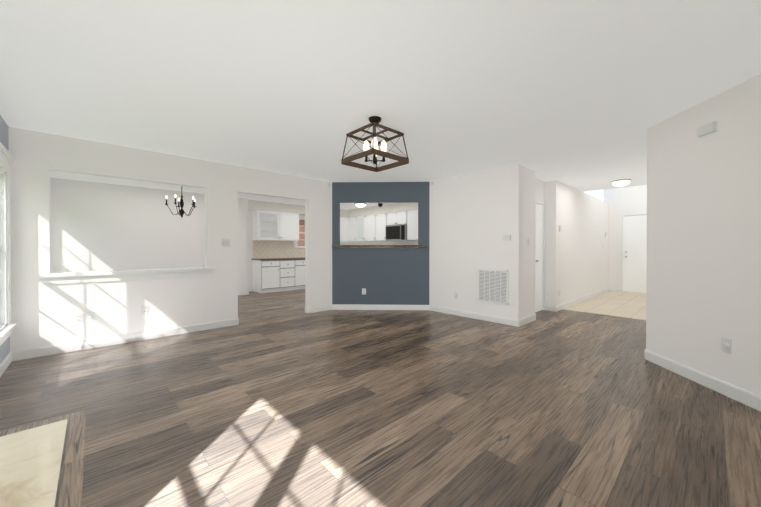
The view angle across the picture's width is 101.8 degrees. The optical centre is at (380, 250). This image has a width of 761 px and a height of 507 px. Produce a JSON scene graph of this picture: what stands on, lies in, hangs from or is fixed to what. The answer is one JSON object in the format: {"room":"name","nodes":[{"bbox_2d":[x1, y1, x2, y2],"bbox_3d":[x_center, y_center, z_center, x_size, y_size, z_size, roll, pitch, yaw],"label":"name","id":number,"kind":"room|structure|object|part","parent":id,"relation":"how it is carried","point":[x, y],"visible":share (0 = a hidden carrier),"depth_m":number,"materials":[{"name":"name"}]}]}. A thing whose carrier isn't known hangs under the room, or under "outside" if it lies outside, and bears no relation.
{"room":"living room","nodes":[
{"label":"living room","id":0,"kind":"room"},
{"bbox_2d":[0,115,9,362],"bbox_3d":[-2.116,-0.051,1.241,0.130,2.440,11.400,0,0,-43],"label":"wall","id":1,"kind":"structure","parent":0,"point":[4,348],"depth_m":3.06,"materials":[{"name":"grey paint"}]},
{"bbox_2d":[0,142,16,345],"bbox_3d":[-3.268,-0.036,2.518,0.180,1.815,1.764,0,0,-43],"label":"window","id":2,"kind":"structure","parent":1,"relation":"in","point":[7,159],"depth_m":3.08,"materials":[{"name":"white"}]},
{"bbox_2d":[50,177,247,290],"bbox_3d":[-4.747,-0.083,6.665,3.657,2.440,0.130,0,0,-43],"label":"wall","id":3,"kind":"structure","parent":0,"point":[96,226],"depth_m":6.24,"materials":[{"name":"white paint"}]},
{"bbox_2d":[8,126,331,351],"bbox_3d":[-2.437,-0.071,4.621,4.000,2.440,0.130,0,0,-43],"label":"wall","id":4,"kind":"structure","parent":0,"point":[42,315],"depth_m":3.89,"materials":[{"name":"white paint"}]},
{"bbox_2d":[75,313,83,323],"bbox_3d":[-3.476,0.786,3.565,0.075,0.115,0.009,0,0,-43],"label":"outlet","id":5,"kind":"object","parent":4,"relation":"attached to","point":[79,317],"visible":1,"depth_m":3.56,"materials":[{"name":"white plastic"}]},
{"bbox_2d":[87,312,94,321],"bbox_3d":[-3.399,0.785,3.629,0.075,0.115,0.019,0,0,-43],"label":"outlet","id":6,"kind":"object","parent":4,"relation":"attached to","point":[90,316],"visible":1,"depth_m":3.63,"materials":[{"name":"white plastic"}]},
{"bbox_2d":[40,267,213,284],"bbox_3d":[-3.112,0.314,3.979,1.700,0.118,0.215,0,0,-43],"label":"sill","id":7,"kind":"structure","parent":4,"relation":"attached to","point":[80,277],"depth_m":3.80,"materials":[{"name":"white wood"}]},
{"bbox_2d":[142,305,148,313],"bbox_3d":[-3.029,0.763,3.980,0.075,0.115,0.009,0,0,-43],"label":"outlet","id":8,"kind":"object","parent":4,"relation":"attached to","point":[145,309],"visible":1,"depth_m":3.98,"materials":[{"name":"white plastic"}]},
{"bbox_2d":[222,239,229,246],"bbox_3d":[-2.317,-0.111,4.634,0.115,0.115,0.011,0,0,-43],"label":"light switch","id":9,"kind":"object","parent":4,"relation":"attached to","point":[225,242],"visible":1,"depth_m":4.63,"materials":[{"name":"white plastic"}]},
{"bbox_2d":[0,287,760,411],"bbox_3d":[1.849,1.096,5.285,11.177,0.100,11.920,0,0,-43],"label":"baseboard","id":10,"kind":"structure","parent":4,"relation":"attached to","point":[747,398],"depth_m":3.82,"materials":[{"name":"white wood"}]},
{"bbox_2d":[246,204,247,289],"bbox_3d":[-3.602,-0.091,8.083,0.050,2.440,0.650,0,0,-43],"label":"wall jog","id":11,"kind":"object","parent":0,"point":[247,247],"visible":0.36,"depth_m":7.84,"materials":[{"name":"white paint"}]},
{"bbox_2d":[248,200,347,217],"bbox_3d":[-2.403,-1.193,9.217,3.240,0.247,0.348,0,0,-43],"label":"ceiling soffit","id":12,"kind":"structure","parent":0,"point":[254,205],"depth_m":8.58,"materials":[{"name":"white paint"}]},
{"bbox_2d":[248,211,349,291],"bbox_3d":[-2.383,-0.099,9.570,3.760,2.440,0.130,0,0,-43],"label":"wall","id":13,"kind":"structure","parent":0,"point":[250,251],"depth_m":8.41,"materials":[{"name":"white paint"}]},
{"bbox_2d":[273,213,298,240],"bbox_3d":[-2.724,-0.669,8.919,0.660,0.788,0.347,0,0,-43],"label":"upper cabinet","id":14,"kind":"object","parent":13,"relation":"attached to","point":[284,226],"depth_m":8.77,"materials":[{"name":"white wood"}]},
{"bbox_2d":[294,216,304,247],"bbox_3d":[-2.216,-0.550,9.688,1.110,0.960,0.180,0,0,-43],"label":"window","id":15,"kind":"structure","parent":13,"relation":"in","point":[300,218],"depth_m":9.42,"materials":[{"name":"white"}]},
{"bbox_2d":[340,217,348,240],"bbox_3d":[-1.401,-0.676,10.110,0.640,0.788,0.401,0,0,-43],"label":"upper cabinet","id":16,"kind":"object","parent":13,"relation":"attached to","point":[344,222],"depth_m":10.12,"materials":[{"name":"white wood"}]},
{"bbox_2d":[0,289,760,506],"bbox_3d":[1.782,1.170,5.414,11.800,0.050,12.200,0,0,-43],"label":"floor","id":17,"kind":"structure","parent":0,"point":[278,399],"depth_m":2.17,"materials":[{"name":"brown wood"}]},
{"bbox_2d":[0,419,67,506],"bbox_3d":[-1.752,1.165,1.326,0.504,0.006,1.700,0,0,-43],"label":"marble hearth","id":18,"kind":"object","parent":17,"relation":"on","point":[30,462],"visible":1,"depth_m":1.67,"materials":[{"name":"beige stone"}]},
{"bbox_2d":[0,410,85,506],"bbox_3d":[-1.713,1.167,1.363,0.577,0.003,1.880,0,0,-43],"label":"hearth border","id":19,"kind":"object","parent":17,"relation":"on","point":[69,488],"depth_m":1.73,"materials":[{"name":"brown wood"}]},
{"bbox_2d":[253,260,279,292],"bbox_3d":[-3.104,0.697,8.404,0.510,0.860,0.597,0,0,-43],"label":"base cabinet","id":20,"kind":"object","parent":17,"relation":"on","point":[278,266],"depth_m":8.20,"materials":[{"name":"white wood"}]},
{"bbox_2d":[264,256,304,259],"bbox_3d":[-2.299,0.243,9.136,2.750,0.040,0.616,0,0,-43],"label":"countertop","id":21,"kind":"structure","parent":20,"relation":"on","point":[265,257],"depth_m":8.75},
{"bbox_2d":[280,260,295,290],"bbox_3d":[-2.756,0.696,8.727,0.570,0.860,0.597,0,0,-43],"label":"base cabinet","id":22,"kind":"object","parent":17,"relation":"on","point":[287,267],"depth_m":8.53,"materials":[{"name":"white wood"}]},
{"bbox_2d":[296,260,304,289],"bbox_3d":[-2.395,0.694,9.062,0.545,0.860,0.597,0,0,-43],"label":"base cabinet","id":23,"kind":"object","parent":17,"relation":"on","point":[300,264],"depth_m":8.78,"materials":[{"name":"white wood"}]},
{"bbox_2d":[332,182,428,304],"bbox_3d":[0.003,-0.078,5.962,1.858,2.440,0.120,0,0,2],"label":"wall","id":24,"kind":"structure","parent":0,"point":[391,276],"depth_m":5.90,"materials":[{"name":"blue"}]},
{"bbox_2d":[332,245,426,247],"bbox_3d":[-0.018,-0.075,6.035,1.811,0.048,0.335,0,0,2],"label":"shelf","id":25,"kind":"object","parent":24,"relation":"attached to","point":[378,246],"visible":0.95,"depth_m":5.88,"materials":[{"name":"stone"}]},
{"bbox_2d":[0,0,760,209],"bbox_3d":[0.742,-1.339,4.433,8.960,0.100,12.200,0,0,-43],"label":"ceiling","id":26,"kind":"structure","parent":0,"point":[583,95],"depth_m":2.30,"materials":[{"name":"white paint"}]},
{"bbox_2d":[165,186,195,217],"bbox_3d":[-3.610,-0.941,5.607,0.497,0.709,0.478,0,0,-43],"label":"dining chandelier","id":27,"kind":"object","parent":26,"relation":"hanging from","point":[181,212],"visible":0.96,"depth_m":5.57,"materials":[{"name":"brown metal"}]},
{"bbox_2d":[355,203,365,206],"bbox_3d":[-0.564,-1.264,8.735,0.320,0.099,0.320,0,0,-43],"label":"kitchen ceiling light","id":28,"kind":"object","parent":26,"relation":"attached to","point":[360,204],"visible":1,"depth_m":8.63,"materials":[{"name":"white glass"}]},
{"bbox_2d":[341,116,408,171],"bbox_3d":[-0.054,-1.058,3.014,0.474,0.444,0.474,0,0,-43],"label":"cage pendant light","id":29,"kind":"object","parent":26,"relation":"hanging from","point":[374,121],"visible":1,"depth_m":2.98,"materials":[{"name":"brown wood"}]},
{"bbox_2d":[611,179,630,185],"bbox_3d":[4.492,-1.247,5.774,0.300,0.099,0.300,0,0,-43],"label":"hall ceiling light","id":30,"kind":"object","parent":26,"relation":"attached to","point":[621,182],"visible":1,"depth_m":5.69,"materials":[{"name":"white glass"}]},
{"bbox_2d":[348,202,417,217],"bbox_3d":[0.945,-1.187,8.292,0.348,0.247,6.258,0,0,-43],"label":"ceiling soffit","id":31,"kind":"structure","parent":0,"point":[394,207],"depth_m":8.96,"materials":[{"name":"white paint"}]},
{"bbox_2d":[350,240,417,247],"bbox_3d":[1.121,-0.093,8.463,0.130,2.440,6.260,0,0,-43],"label":"wall","id":32,"kind":"structure","parent":0,"point":[415,242],"depth_m":9.38,"materials":[{"name":"white paint"}]},
{"bbox_2d":[349,217,356,240],"bbox_3d":[-0.800,-0.676,10.140,0.391,0.788,0.525,0,0,-43],"label":"upper cabinet","id":33,"kind":"object","parent":32,"relation":"attached to","point":[352,220],"depth_m":10.01,"materials":[{"name":"white wood"}]},
{"bbox_2d":[357,217,364,240],"bbox_3d":[-0.500,-0.675,9.849,0.347,0.788,0.570,0,0,-43],"label":"upper cabinet","id":34,"kind":"object","parent":32,"relation":"attached to","point":[360,220],"depth_m":9.72,"materials":[{"name":"white wood"}]},
{"bbox_2d":[365,215,372,240],"bbox_3d":[-0.187,-0.673,9.512,0.347,0.788,0.610,0,0,-43],"label":"upper cabinet","id":35,"kind":"object","parent":32,"relation":"attached to","point":[369,218],"depth_m":9.43,"materials":[{"name":"white wood"}]},
{"bbox_2d":[373,213,384,240],"bbox_3d":[0.115,-0.671,9.187,0.347,0.788,0.535,0,0,-43],"label":"upper cabinet","id":36,"kind":"object","parent":32,"relation":"attached to","point":[378,219],"depth_m":9.10,"materials":[{"name":"white wood"}]},
{"bbox_2d":[385,213,392,224],"bbox_3d":[0.450,-0.884,8.825,0.347,0.358,0.450,0,0,-43],"label":"upper cabinet","id":37,"kind":"object","parent":32,"relation":"attached to","point":[388,216],"depth_m":8.80,"materials":[{"name":"white wood"}]},
{"bbox_2d":[385,225,404,240],"bbox_3d":[0.536,-0.479,8.682,0.419,0.440,0.774,0,0,-43],"label":"microwave","id":38,"kind":"object","parent":32,"relation":"attached to","point":[392,232],"depth_m":8.56,"materials":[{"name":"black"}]},
{"bbox_2d":[393,211,404,224],"bbox_3d":[0.674,-0.882,8.583,0.347,0.358,0.450,0,0,-43],"label":"upper cabinet","id":39,"kind":"object","parent":32,"relation":"attached to","point":[399,217],"depth_m":8.50,"materials":[{"name":"white wood"}]},
{"bbox_2d":[405,209,417,240],"bbox_3d":[1.052,-0.665,8.178,0.347,0.788,0.660,0,0,-43],"label":"upper cabinet","id":40,"kind":"object","parent":32,"relation":"attached to","point":[411,216],"depth_m":8.18,"materials":[{"name":"white wood"}]},
{"bbox_2d":[429,164,521,319],"bbox_3d":[1.544,-0.074,5.295,0.142,2.440,1.680,0,0,-43],"label":"wall","id":41,"kind":"structure","parent":0,"point":[474,218],"depth_m":5.12,"materials":[{"name":"white paint"}]},
{"bbox_3d":[1.789,0.578,4.939,0.011,0.540,0.520,0,0,-43],"label":"return air vent grille","id":42,"kind":"part","parent":41,"relation":"part of","materials":[{"name":"white metal"}]},
{"bbox_2d":[503,235,510,239],"bbox_3d":[1.946,-0.191,4.753,0.027,0.085,0.120,0,0,-43],"label":"thermostat","id":43,"kind":"object","parent":41,"relation":"attached to","point":[506,237],"visible":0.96,"depth_m":4.74,"materials":[{"name":"white plastic"}]},
{"bbox_2d":[536,179,543,201],"bbox_3d":[2.730,-0.076,5.591,0.960,2.440,0.100,0,0,-43],"label":"wall niche","id":44,"kind":"object","parent":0,"point":[539,190],"visible":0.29,"depth_m":5.71,"materials":[{"name":"white paint"}]},
{"bbox_2d":[535,204,542,311],"bbox_3d":[2.913,0.144,5.683,0.458,1.982,0.109,0,0,-43],"label":"closet door","id":45,"kind":"structure","parent":44,"relation":"attached to","point":[538,259],"depth_m":5.73,"materials":[{"name":"white wood"}]},
{"bbox_2d":[520,166,608,317],"bbox_3d":[4.141,-0.083,6.765,5.795,2.440,0.300,0,0,-43],"label":"wall","id":46,"kind":"structure","parent":0,"point":[576,260],"depth_m":6.07,"materials":[{"name":"white paint"}]},
{"bbox_2d":[536,200,544,309],"bbox_3d":[2.869,0.120,5.730,0.560,2.045,0.146,0,0,-43],"label":"door frame","id":47,"kind":"structure","parent":46,"relation":"attached to","point":[543,266],"depth_m":5.85,"materials":[{"name":"white wood"}]},
{"bbox_2d":[563,290,645,319],"bbox_3d":[5.848,1.137,6.488,4.180,0.004,2.440,0,0,-43],"label":"floor","id":48,"kind":"structure","parent":0,"point":[625,304],"depth_m":6.33,"materials":[{"name":"beige tile"}]},
{"bbox_2d":[603,185,646,287],"bbox_3d":[7.268,-0.519,7.749,0.130,3.300,2.770,0,0,-43],"label":"wall","id":49,"kind":"structure","parent":0,"point":[627,199],"depth_m":8.48,"materials":[{"name":"white paint"}]},
{"bbox_2d":[619,211,646,290],"bbox_3d":[6.891,0.059,8.146,0.146,2.140,0.960,0,0,-43],"label":"door frame","id":50,"kind":"structure","parent":49,"relation":"attached to","point":[621,215],"depth_m":8.40,"materials":[{"name":"white wood"}]},
{"bbox_2d":[623,215,646,292],"bbox_3d":[6.844,0.100,8.102,0.109,2.042,0.788,0,0,-43],"label":"entry door","id":51,"kind":"structure","parent":49,"relation":"in","point":[634,250],"depth_m":8.22,"materials":[{"name":"white wood"}]},
{"bbox_2d":[646,74,760,396],"bbox_3d":[2.844,-0.059,2.707,0.120,2.440,1.131,0,0,4],"label":"wall","id":52,"kind":"structure","parent":0,"point":[703,283],"depth_m":2.62,"materials":[{"name":"white paint"}]},
{"bbox_2d":[697,121,716,137],"bbox_3d":[2.764,-1.024,2.622,0.027,0.085,0.150,0,0,4],"label":"door chime","id":53,"kind":"object","parent":52,"relation":"attached to","point":[707,129],"visible":0.96,"depth_m":2.61,"materials":[{"name":"white plastic"}]},
{"bbox_2d":[721,337,731,353],"bbox_3d":[2.765,0.762,2.470,0.058,0.115,0.055,0,0,-43],"label":"outlet","id":54,"kind":"object","parent":52,"relation":"attached to","point":[726,345],"visible":1,"depth_m":2.46,"materials":[{"name":"white plastic"}]},
{"label":"outside","id":55,"kind":"structure","parent":0,"visible":0},
{"bbox_3d":[0.066,1.562,6.825,130.000,0.050,130.000,0,0,-43],"label":"lawn","id":56,"kind":"structure","parent":55,"visible":0},
{"bbox_2d":[298,220,304,245],"bbox_3d":[-8.414,-1.321,16.674,9.800,5.600,6.800,0,0,-43],"label":"brick house","id":57,"kind":"structure","parent":56,"relation":"on","point":[301,241],"depth_m":16.49,"materials":[{"name":"brown brick"}]}
]}

